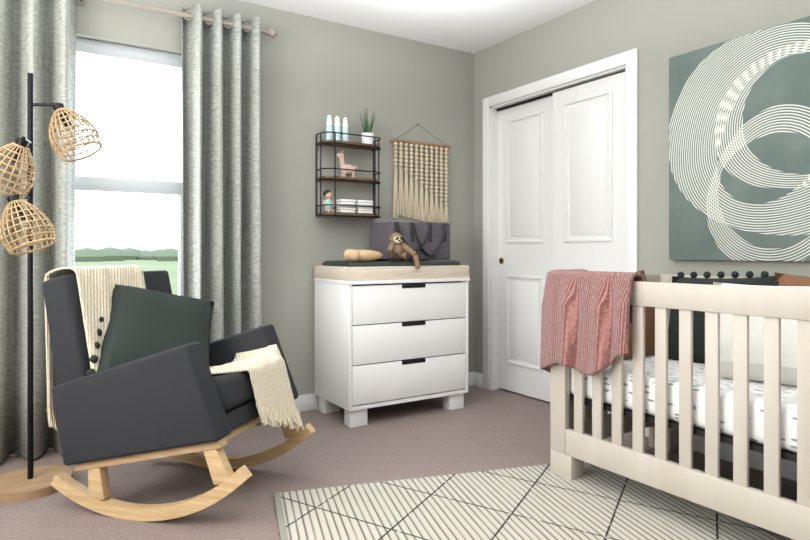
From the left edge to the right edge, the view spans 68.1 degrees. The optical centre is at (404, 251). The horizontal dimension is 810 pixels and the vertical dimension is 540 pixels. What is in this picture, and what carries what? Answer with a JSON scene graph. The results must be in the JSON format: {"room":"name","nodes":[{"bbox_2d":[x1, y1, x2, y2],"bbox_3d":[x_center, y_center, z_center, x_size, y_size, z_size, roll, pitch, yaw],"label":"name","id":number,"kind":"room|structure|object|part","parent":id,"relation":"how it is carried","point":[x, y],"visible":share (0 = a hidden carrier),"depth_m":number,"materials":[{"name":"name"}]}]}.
{"room":"baby nursery","nodes":[
{"label":"baby nursery","id":0,"kind":"room"},
{"bbox_2d":[75,0,473,395],"bbox_3d":[-1.336,-0.240,3.307,4.600,2.440,0.185,0,0,-33],"label":"wall","id":1,"kind":"structure","parent":0,"point":[314,69],"depth_m":3.75,"materials":[{"name":"grey paint"}]},
{"bbox_2d":[0,0,277,462],"bbox_3d":[-1.654,-0.182,2.937,2.137,2.295,0.168,0,0,-33],"label":"curtains","id":2,"kind":"object","parent":1,"relation":"attached to","point":[221,94],"visible":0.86,"depth_m":3.21,"materials":[{"name":"grey fabric"}]},
{"bbox_2d":[315,131,380,218],"bbox_3d":[-0.344,-0.476,3.785,0.418,0.512,0.142,0,0,-33],"label":"wall shelf","id":3,"kind":"object","parent":1,"relation":"attached to","point":[334,143],"visible":1,"depth_m":3.73,"materials":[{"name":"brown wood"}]},
{"bbox_2d":[323,190,333,211],"bbox_3d":[-0.467,-0.313,3.684,0.077,0.138,0.082,0,0,-3],"label":"doll","id":4,"kind":"object","parent":3,"relation":"in","point":[327,194],"visible":0.98,"depth_m":3.68,"materials":[{"name":"teal"}]},
{"bbox_2d":[326,115,332,139],"bbox_3d":[-0.468,-0.766,3.703,0.041,0.163,0.042,0,0,-33],"label":"baby bottle","id":5,"kind":"object","parent":3,"relation":"in","point":[329,136],"visible":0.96,"depth_m":3.69,"materials":[{"name":"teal plastic"}]},
{"bbox_2d":[334,116,340,140],"bbox_3d":[-0.422,-0.766,3.733,0.041,0.163,0.042,0,0,-33],"label":"baby bottle","id":6,"kind":"object","parent":3,"relation":"in","point":[337,128],"visible":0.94,"depth_m":3.72,"materials":[{"name":"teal plastic"}]},
{"bbox_2d":[342,117,348,141],"bbox_3d":[-0.375,-0.766,3.763,0.041,0.163,0.042,0,0,-33],"label":"baby bottle","id":7,"kind":"object","parent":3,"relation":"in","point":[345,137],"visible":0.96,"depth_m":3.75,"materials":[{"name":"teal plastic"}]},
{"bbox_2d":[337,150,356,177],"bbox_3d":[-0.367,-0.553,3.774,0.141,0.175,0.064,0,0,-33],"label":"figurine","id":8,"kind":"object","parent":3,"relation":"in","point":[340,156],"visible":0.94,"depth_m":3.75,"materials":[{"name":"pink"}]},
{"bbox_2d":[333,199,372,213],"bbox_3d":[-0.327,-0.285,3.793,0.230,0.084,0.110,0,0,-33],"label":"diaper","id":9,"kind":"object","parent":3,"relation":"in","point":[340,209],"visible":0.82,"depth_m":3.74,"materials":[{"name":"white fabric"}]},
{"bbox_2d":[360,109,375,143],"bbox_3d":[-0.233,-0.807,3.844,0.096,0.244,0.079,0,0,30],"label":"potted plant","id":10,"kind":"object","parent":3,"relation":"on","point":[368,140],"visible":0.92,"depth_m":3.83,"materials":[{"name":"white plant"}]},
{"bbox_2d":[7,372,796,480],"bbox_3d":[-0.016,0.930,1.235,4.300,0.100,4.800,0,0,-33],"label":"baseboard","id":11,"kind":"structure","parent":1,"relation":"attached to","point":[307,402],"depth_m":2.90,"materials":[{"name":"white wood"}]},
{"bbox_2d":[0,385,796,539],"bbox_3d":[-0.016,1.030,1.235,4.600,0.100,5.100,0,0,-33],"label":"floor","id":12,"kind":"structure","parent":0,"point":[497,429],"depth_m":2.75,"materials":[{"name":"carpet"}]},
{"bbox_2d":[0,73,102,501],"bbox_3d":[-1.512,0.117,2.460,0.435,1.725,0.354,0,0,19],"label":"floor lamp","id":13,"kind":"object","parent":12,"relation":"on","point":[31,482],"visible":1,"depth_m":2.46,"materials":[{"name":"beige wicker"}]},
{"bbox_2d":[43,265,315,520],"bbox_3d":[-0.910,0.518,2.464,0.919,0.924,0.656,0,0,16],"label":"rocking chair","id":14,"kind":"object","parent":12,"relation":"on","point":[134,371],"visible":1,"depth_m":2.25,"materials":[{"name":"fabric"}]},
{"bbox_2d":[44,265,145,429],"bbox_3d":[-1.218,0.392,2.462,0.328,0.671,0.423,0,0,15],"label":"throw","id":15,"kind":"object","parent":14,"relation":"on","point":[91,311],"depth_m":2.30,"materials":[{"name":"beige fabric"}]},
{"bbox_2d":[86,284,213,374],"bbox_3d":[-1.010,0.352,2.462,0.441,0.475,0.576,0,0,15],"label":"pillow","id":16,"kind":"object","parent":14,"relation":"on","point":[129,327],"depth_m":2.37,"materials":[{"name":"green fabric"}]},
{"bbox_3d":[-0.668,0.583,2.484,0.419,0.367,0.304,0,0,15],"label":"throw seat","id":17,"kind":"part","parent":14,"relation":"part of","materials":[{"name":"fabric"}]},
{"bbox_2d":[314,260,469,427],"bbox_3d":[-0.079,0.516,3.725,0.848,0.927,0.477,0,0,-33],"label":"dresser","id":18,"kind":"object","parent":12,"relation":"on","point":[387,332],"visible":1,"depth_m":3.51,"materials":[{"name":"white wood"}]},
{"bbox_2d":[343,249,382,260],"bbox_3d":[-0.235,0.016,3.438,0.234,0.068,0.116,0,0,-33],"label":"plush toy","id":19,"kind":"object","parent":18,"relation":"on","point":[349,254],"visible":1,"depth_m":3.39,"materials":[{"name":"beige fabric"}]},
{"bbox_2d":[387,233,420,268],"bbox_3d":[-0.017,-0.008,3.520,0.186,0.216,0.139,0,0,34],"label":"plush","id":20,"kind":"object","parent":18,"relation":"on","point":[395,248],"visible":1,"depth_m":3.53,"materials":[{"name":"fur"}]},
{"bbox_2d":[370,222,449,259],"bbox_3d":[0.043,-0.067,3.856,0.465,0.235,0.272,0,0,-33],"label":"caddy","id":21,"kind":"object","parent":18,"relation":"on","point":[430,241],"visible":0.87,"depth_m":3.77,"materials":[{"name":"grey fabric"}]},
{"bbox_2d":[274,462,778,539],"bbox_3d":[0.574,0.974,1.469,1.620,0.013,2.400,0,0,-15],"label":"rug","id":22,"kind":"object","parent":12,"relation":"on","point":[529,502],"visible":0.8,"depth_m":2.25,"materials":[{"name":"beige fabric"}]},
{"bbox_2d":[540,269,809,539],"bbox_3d":[1.296,0.529,2.269,0.845,0.903,1.475,0,0,-33],"label":"crib","id":23,"kind":"object","parent":12,"relation":"on","point":[719,358],"visible":1,"depth_m":2.18,"materials":[{"name":"beige wood"}]},
{"bbox_2d":[540,269,645,375],"bbox_3d":[0.795,0.320,2.522,0.270,0.485,0.511,0,0,-33],"label":"blanket","id":24,"kind":"object","parent":23,"relation":"on","point":[586,316],"depth_m":2.41,"materials":[{"name":"pink fabric"}]},
{"bbox_2d":[239,0,594,53],"bbox_3d":[-0.016,-1.510,1.235,4.600,0.100,5.100,0,0,-33],"label":"ceiling","id":25,"kind":"structure","parent":0,"point":[470,26],"depth_m":3.68,"materials":[{"name":"white paint"}]},
{"bbox_2d":[474,0,809,432],"bbox_3d":[2.107,-0.240,2.587,0.766,2.440,5.100,0,0,-33],"label":"wall","id":26,"kind":"structure","parent":0,"point":[598,39],"depth_m":3.28,"materials":[{"name":"grey paint"}]},
{"bbox_2d":[498,95,552,401],"bbox_3d":[0.837,-0.025,4.037,0.044,1.985,0.610,0,0,-33],"label":"door","id":27,"kind":"structure","parent":26,"relation":"in","point":[525,131],"depth_m":4.05,"materials":[{"name":"white wood"}]},
{"bbox_3d":[1.224,-0.220,3.973,0.766,2.400,1.600,0,0,-33],"label":"closet frame","id":28,"kind":"part","parent":26,"relation":"part of","materials":[{"name":"white wood"}]},
{"bbox_2d":[553,71,625,411],"bbox_3d":[1.098,-0.018,3.553,0.044,1.972,0.570,0,0,-33],"label":"door","id":29,"kind":"structure","parent":26,"relation":"in","point":[589,119],"depth_m":3.53,"materials":[{"name":"white wood"}]},
{"bbox_2d":[669,16,809,261],"bbox_3d":[1.629,-0.472,2.618,0.036,1.025,1.025,0,0,-33],"label":"wall art","id":30,"kind":"object","parent":26,"relation":"attached to","point":[739,108],"visible":1,"depth_m":2.73,"materials":[{"name":"fabric"}]},
{"label":"outside","id":31,"kind":"structure","parent":0,"visible":0},
{"bbox_2d":[75,260,177,294],"bbox_3d":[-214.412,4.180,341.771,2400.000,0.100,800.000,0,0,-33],"label":"ground","id":32,"kind":"structure","parent":31,"point":[171,267],"depth_m":183.26,"materials":[{"name":"green plant"}]},
{"bbox_2d":[75,247,177,261],"bbox_3d":[-357.535,1.675,156.908,605.373,8.351,125.605,0,0,-33],"label":"trees","id":33,"kind":"object","parent":32,"relation":"on","point":[110,253],"visible":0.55,"depth_m":271.10,"materials":[{"name":"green plant"}]}
]}

